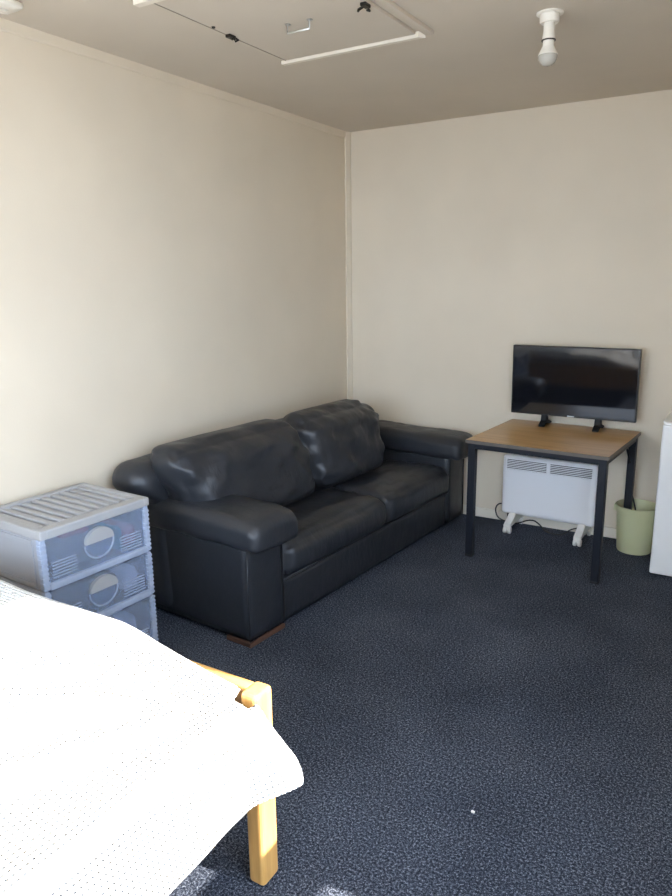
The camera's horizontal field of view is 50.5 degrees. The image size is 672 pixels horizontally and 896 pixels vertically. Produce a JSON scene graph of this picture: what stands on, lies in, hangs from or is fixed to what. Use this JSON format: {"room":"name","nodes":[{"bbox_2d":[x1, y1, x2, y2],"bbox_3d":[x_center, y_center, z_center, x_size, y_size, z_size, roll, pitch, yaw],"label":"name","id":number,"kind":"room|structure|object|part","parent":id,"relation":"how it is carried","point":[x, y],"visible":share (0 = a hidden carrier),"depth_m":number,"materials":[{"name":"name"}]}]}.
{"room":"studio apartment","nodes":[
{"label":"studio apartment","id":0,"kind":"room"},
{"bbox_2d":[0,30,346,504],"bbox_3d":[-1.374,-0.338,2.867,0.150,2.550,5.450,7,15,30],"label":"wall","id":1,"kind":"structure","parent":0,"point":[173,257],"depth_m":3.40,"materials":[{"name":"beige paint"}]},
{"bbox_2d":[0,18,345,137],"bbox_3d":[-1.332,-1.546,2.521,0.010,0.040,5.410,7,15,30],"label":"trim","id":2,"kind":"structure","parent":1,"relation":"attached to","point":[8,26],"depth_m":3.28,"materials":[{"name":"beige paint"}]},
{"bbox_2d":[345,132,352,399],"bbox_3d":[0.095,-0.879,5.074,0.026,2.550,0.040,7,15,30],"label":"trim","id":3,"kind":"structure","parent":1,"relation":"attached to","point":[348,216],"depth_m":4.97,"materials":[{"name":"beige paint"}]},
{"bbox_2d":[0,0,671,131],"bbox_3d":[-0.127,-1.469,1.819,3.100,0.100,5.750,7,15,30],"label":"ceiling","id":4,"kind":"structure","parent":0,"point":[480,57],"depth_m":3.20,"materials":[{"name":"beige paint"}]},
{"bbox_2d":[0,0,22,14],"bbox_3d":[-1.319,-1.482,2.240,0.110,0.036,0.700,7,15,30],"label":"recessed light","id":5,"kind":"object","parent":4,"relation":"in","point":[7,7],"visible":1,"depth_m":2.48,"materials":[{"name":"beige plastic"}]},
{"bbox_2d":[133,0,433,65],"bbox_3d":[-0.157,-1.592,2.666,0.738,0.049,0.900,7,15,30],"label":"ceiling hatch","id":6,"kind":"object","parent":4,"relation":"attached to","point":[290,32],"visible":1,"depth_m":2.72,"materials":[{"name":"beige paint"}]},
{"bbox_3d":[-0.141,-1.594,2.700,0.116,0.037,0.016,7,15,30],"label":"pull handle","id":7,"kind":"part","parent":6,"relation":"part of","materials":[{"name":"silver metal"}]},
{"bbox_2d":[536,8,563,66],"bbox_3d":[0.804,-1.544,2.696,0.100,0.182,0.100,7,15,30],"label":"ceiling lamp","id":8,"kind":"object","parent":4,"relation":"attached to","point":[549,17],"visible":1,"depth_m":2.67,"materials":[{"name":"beige plastic"}]},
{"bbox_3d":[0.804,-1.515,2.702,0.073,0.050,0.073,7,15,30],"label":"bulb","id":9,"kind":"part","parent":8,"relation":"part of","materials":[{"name":"beige plastic"}]},
{"bbox_3d":[0.805,-1.473,2.712,0.071,0.038,0.071,7,15,30],"label":"bulb globe","id":10,"kind":"part","parent":8,"relation":"part of","materials":[{"name":"white glass"}]},
{"bbox_2d":[155,514,671,895],"bbox_3d":[-0.092,1.110,2.427,3.100,0.100,5.750,7,15,30],"label":"floor","id":11,"kind":"structure","parent":0,"point":[438,684],"depth_m":2.61,"materials":[{"name":"blue carpet"}]},
{"bbox_2d":[0,482,158,641],"bbox_3d":[-1.071,0.581,2.907,0.425,0.735,0.500,8,16,33],"label":"storage drawers","id":12,"kind":"object","parent":11,"relation":"on","point":[25,524],"visible":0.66,"depth_m":2.78,"materials":[{"name":"grey plastic"}]},
{"bbox_3d":[-1.076,0.241,2.827,0.425,0.036,0.498,8,16,33],"label":"panel","id":13,"kind":"part","parent":12,"relation":"part of","materials":[{"name":"grey plastic"}]},
{"bbox_2d":[44,524,110,572],"bbox_3d":[-1.061,0.377,2.781,0.234,0.124,0.300,8,16,33],"label":"jumper","id":14,"kind":"object","parent":12,"relation":"in","point":[57,548],"visible":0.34,"depth_m":2.69,"materials":[{"name":"blue fabric"}]},
{"bbox_2d":[48,570,116,609],"bbox_3d":[-1.052,0.566,2.834,0.233,0.122,0.310,8,16,33],"label":"jeans","id":15,"kind":"object","parent":12,"relation":"in","point":[75,592],"visible":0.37,"depth_m":2.76,"materials":[{"name":"blue fabric"}]},
{"bbox_3d":[-0.916,0.377,2.748,0.034,0.197,0.500,8,16,33],"label":"frame","id":16,"kind":"part","parent":12,"relation":"part of","materials":[{"name":"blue plastic"}]},
{"bbox_3d":[-1.072,0.344,2.849,0.388,0.166,0.442,8,16,33],"label":"drawer","id":17,"kind":"part","parent":12,"relation":"part of","materials":[{"name":"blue plastic"}]},
{"bbox_3d":[-0.914,0.569,2.793,0.034,0.188,0.500,8,16,33],"label":"frame","id":18,"kind":"part","parent":12,"relation":"part of","materials":[{"name":"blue plastic"}]},
{"bbox_2d":[84,536,113,558],"bbox_3d":[-0.918,0.390,2.752,0.037,0.066,0.139,7,15,30],"label":"handle","id":19,"kind":"object","parent":12,"relation":"on","point":[103,537],"depth_m":2.73,"materials":[{"name":"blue plastic"}]},
{"bbox_3d":[-0.909,0.329,2.731,0.018,0.054,0.131,8,16,33],"label":"handle","id":20,"kind":"part","parent":12,"relation":"part of","materials":[{"name":"grey plastic"}]},
{"bbox_2d":[89,583,117,605],"bbox_3d":[-0.916,0.582,2.797,0.037,0.066,0.139,7,15,30],"label":"handle","id":21,"kind":"object","parent":12,"relation":"on","point":[110,584],"depth_m":2.78,"materials":[{"name":"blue plastic"}]},
{"bbox_3d":[-0.906,0.521,2.776,0.018,0.054,0.131,8,16,33],"label":"handle","id":22,"kind":"part","parent":12,"relation":"part of","materials":[{"name":"grey plastic"}]},
{"bbox_3d":[-1.069,0.536,2.894,0.388,0.157,0.442,8,16,33],"label":"drawer","id":23,"kind":"part","parent":12,"relation":"part of","materials":[{"name":"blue plastic"}]},
{"bbox_2d":[101,519,134,545],"bbox_3d":[-0.910,0.349,2.954,0.183,0.093,0.068,8,16,33],"label":"folded towel","id":24,"kind":"object","parent":12,"relation":"in","point":[126,528],"visible":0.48,"depth_m":2.90,"materials":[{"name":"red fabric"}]},
{"bbox_2d":[105,563,136,589],"bbox_3d":[-0.905,0.534,2.984,0.162,0.106,0.080,8,16,33],"label":"blouse","id":25,"kind":"object","parent":12,"relation":"in","point":[124,572],"visible":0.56,"depth_m":2.93,"materials":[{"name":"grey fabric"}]},
{"bbox_2d":[107,610,136,628],"bbox_3d":[-1.028,0.777,2.924,0.247,0.147,0.380,8,16,33],"label":"folded blanket","id":26,"kind":"object","parent":12,"relation":"in","point":[126,617],"visible":0.09,"depth_m":2.96,"materials":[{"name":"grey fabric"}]},
{"bbox_3d":[-0.911,0.781,2.843,0.034,0.235,0.500,8,16,33],"label":"frame","id":27,"kind":"part","parent":12,"relation":"part of","materials":[{"name":"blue plastic"}]},
{"bbox_2d":[188,659,277,885],"bbox_3d":[-1.322,1.024,1.396,1.453,0.574,2.100,7,15,30],"label":"wooden bed","id":28,"kind":"object","parent":11,"relation":"on","point":[262,830],"visible":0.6,"depth_m":1.89,"materials":[{"name":"brown wood"}]},
{"bbox_3d":[-0.795,0.649,2.213,1.347,0.223,0.037,7,15,30],"label":"footboard","id":29,"kind":"part","parent":28,"relation":"part of","materials":[{"name":"brown wood"}]},
{"bbox_3d":[-0.200,0.892,1.887,0.053,0.574,0.072,7,15,30],"label":"leg","id":30,"kind":"part","parent":28,"relation":"part of","materials":[{"name":"brown wood"}]},
{"bbox_3d":[-1.330,0.860,1.361,1.344,0.138,1.900,7,15,30],"label":"mattress","id":31,"kind":"object","parent":28,"relation":"on","visible":0},
{"bbox_2d":[0,580,302,895],"bbox_3d":[-1.263,0.807,1.305,1.543,0.380,2.044,7,15,30],"label":"duvet","id":32,"kind":"object","parent":31,"relation":"on","point":[125,761],"visible":1,"depth_m":1.58,"materials":[{"name":"white fabric"}]},
{"bbox_2d":[112,399,472,647],"bbox_3d":[-0.064,0.234,4.037,0.828,0.865,2.313,9,16,35],"label":"leather sofa","id":33,"kind":"object","parent":11,"relation":"on","point":[252,524],"visible":0.98,"depth_m":3.48,"materials":[{"name":"black leather"}]},
{"bbox_3d":[-0.611,0.573,3.404,0.740,0.450,0.245,9,16,35],"label":"armrest","id":34,"kind":"part","parent":33,"relation":"part of","materials":[{"name":"black leather"}]},
{"bbox_2d":[150,419,314,505],"bbox_3d":[-0.478,0.133,3.609,0.364,0.460,0.973,9,16,35],"label":"cushion","id":35,"kind":"object","parent":33,"relation":"on","point":[267,460],"depth_m":3.45,"materials":[{"name":"black leather"}]},
{"bbox_3d":[-0.367,0.245,4.084,0.283,0.776,2.030,9,16,35],"label":"frame","id":36,"kind":"part","parent":33,"relation":"part of","materials":[{"name":"black leather"}]},
{"bbox_2d":[282,399,384,489],"bbox_3d":[0.003,-0.027,4.256,0.379,0.460,0.766,9,16,35],"label":"cushion","id":37,"kind":"object","parent":33,"relation":"on","point":[345,446],"depth_m":4.09,"materials":[{"name":"black leather"}]},
{"bbox_2d":[283,487,385,574],"bbox_3d":[-0.148,0.406,3.749,0.497,0.208,0.873,9,16,35],"label":"seat cushion","id":38,"kind":"object","parent":33,"relation":"on","point":[332,521],"depth_m":3.65,"materials":[{"name":"black leather"}]},
{"bbox_2d":[333,460,448,522],"bbox_3d":[0.329,0.247,4.396,0.496,0.211,0.758,9,16,35],"label":"seat cushion","id":39,"kind":"object","parent":33,"relation":"on","point":[406,488],"depth_m":4.25,"materials":[{"name":"black leather"}]},
{"bbox_3d":[0.491,0.205,4.902,0.740,0.450,0.215,9,16,35],"label":"armrest","id":40,"kind":"part","parent":33,"relation":"part of","materials":[{"name":"black leather"}]},
{"bbox_2d":[495,453,597,546],"bbox_3d":[1.306,0.303,4.475,0.637,0.492,0.266,8,16,32],"label":"heater","id":41,"kind":"object","parent":11,"relation":"on","point":[537,487],"visible":0.98,"depth_m":4.42,"materials":[{"name":"white metal"}]},
{"bbox_2d":[507,458,546,473],"bbox_3d":[1.192,0.111,4.464,0.250,0.069,0.003,8,16,32],"label":"vent grille","id":42,"kind":"object","parent":41,"relation":"attached to","point":[514,465],"depth_m":4.46,"materials":[{"name":"white metal"}]},
{"bbox_3d":[1.273,0.458,4.541,0.546,0.154,0.050,7,16,31],"label":"power cord","id":43,"kind":"part","parent":41,"relation":"part of","materials":[{"name":"black plastic"}]},
{"bbox_2d":[550,463,592,479],"bbox_3d":[1.423,0.142,4.319,0.250,0.070,0.013,7,15,30],"label":"vent grille","id":44,"kind":"object","parent":41,"relation":"attached to","point":[561,471],"depth_m":4.32,"materials":[{"name":"white metal"}]},
{"bbox_2d":[465,419,640,584],"bbox_3d":[1.261,0.269,4.173,0.783,0.700,0.718,8,16,34],"label":"wooden table","id":45,"kind":"object","parent":11,"relation":"on","point":[566,442],"visible":0.8,"depth_m":3.99,"materials":[{"name":"brown wood"}]},
{"bbox_3d":[0.780,0.294,4.112,0.042,0.668,0.042,8,16,34],"label":"leg","id":46,"kind":"part","parent":45,"relation":"part of","materials":[{"name":"black metal"}]},
{"bbox_3d":[1.257,-0.037,4.101,0.756,0.032,0.691,8,16,34],"label":"steel frame","id":47,"kind":"part","parent":45,"relation":"part of","materials":[{"name":"black metal"}]},
{"bbox_2d":[511,344,641,431],"bbox_3d":[1.421,-0.364,4.266,0.734,0.484,0.170,7,16,31],"label":"television","id":48,"kind":"object","parent":45,"relation":"on","point":[599,384],"visible":1,"depth_m":4.22,"materials":[{"name":"black plastic"}]},
{"bbox_3d":[1.371,0.380,3.714,0.042,0.668,0.042,8,16,34],"label":"leg","id":49,"kind":"part","parent":45,"relation":"part of","materials":[{"name":"black metal"}]},
{"bbox_3d":[1.742,0.252,4.236,0.042,0.668,0.042,8,16,34],"label":"leg","id":50,"kind":"part","parent":45,"relation":"part of","materials":[{"name":"black metal"}]},
{"bbox_2d":[614,499,655,555],"bbox_3d":[1.770,0.468,4.213,0.256,0.280,0.244,7,15,30],"label":"plastic bucket","id":51,"kind":"object","parent":11,"relation":"on","point":[634,528],"visible":0.77,"depth_m":4.14,"materials":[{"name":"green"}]},
{"bbox_2d":[649,411,671,576],"bbox_3d":[2.024,0.260,3.841,0.504,0.850,0.480,7,15,30],"label":"fridge","id":52,"kind":"object","parent":11,"relation":"on","point":[661,550],"visible":1,"depth_m":3.78,"materials":[{"name":"white"}]},
{"bbox_3d":[2.031,-0.152,3.765,0.504,0.015,0.432,7,15,30],"label":"panel","id":53,"kind":"part","parent":52,"relation":"part of","materials":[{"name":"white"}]},
{"bbox_2d":[351,89,671,527],"bbox_3d":[1.333,-0.749,4.454,3.100,2.550,0.150,7,15,30],"label":"wall","id":54,"kind":"structure","parent":0,"point":[478,237],"depth_m":4.41,"materials":[{"name":"beige paint"}]},
{"bbox_2d":[461,504,615,538],"bbox_3d":[1.308,0.476,4.672,2.800,0.066,0.012,7,15,30],"label":"baseboard","id":55,"kind":"structure","parent":54,"relation":"attached to","point":[610,532],"depth_m":4.65,"materials":[{"name":"beige paint"}]}
]}

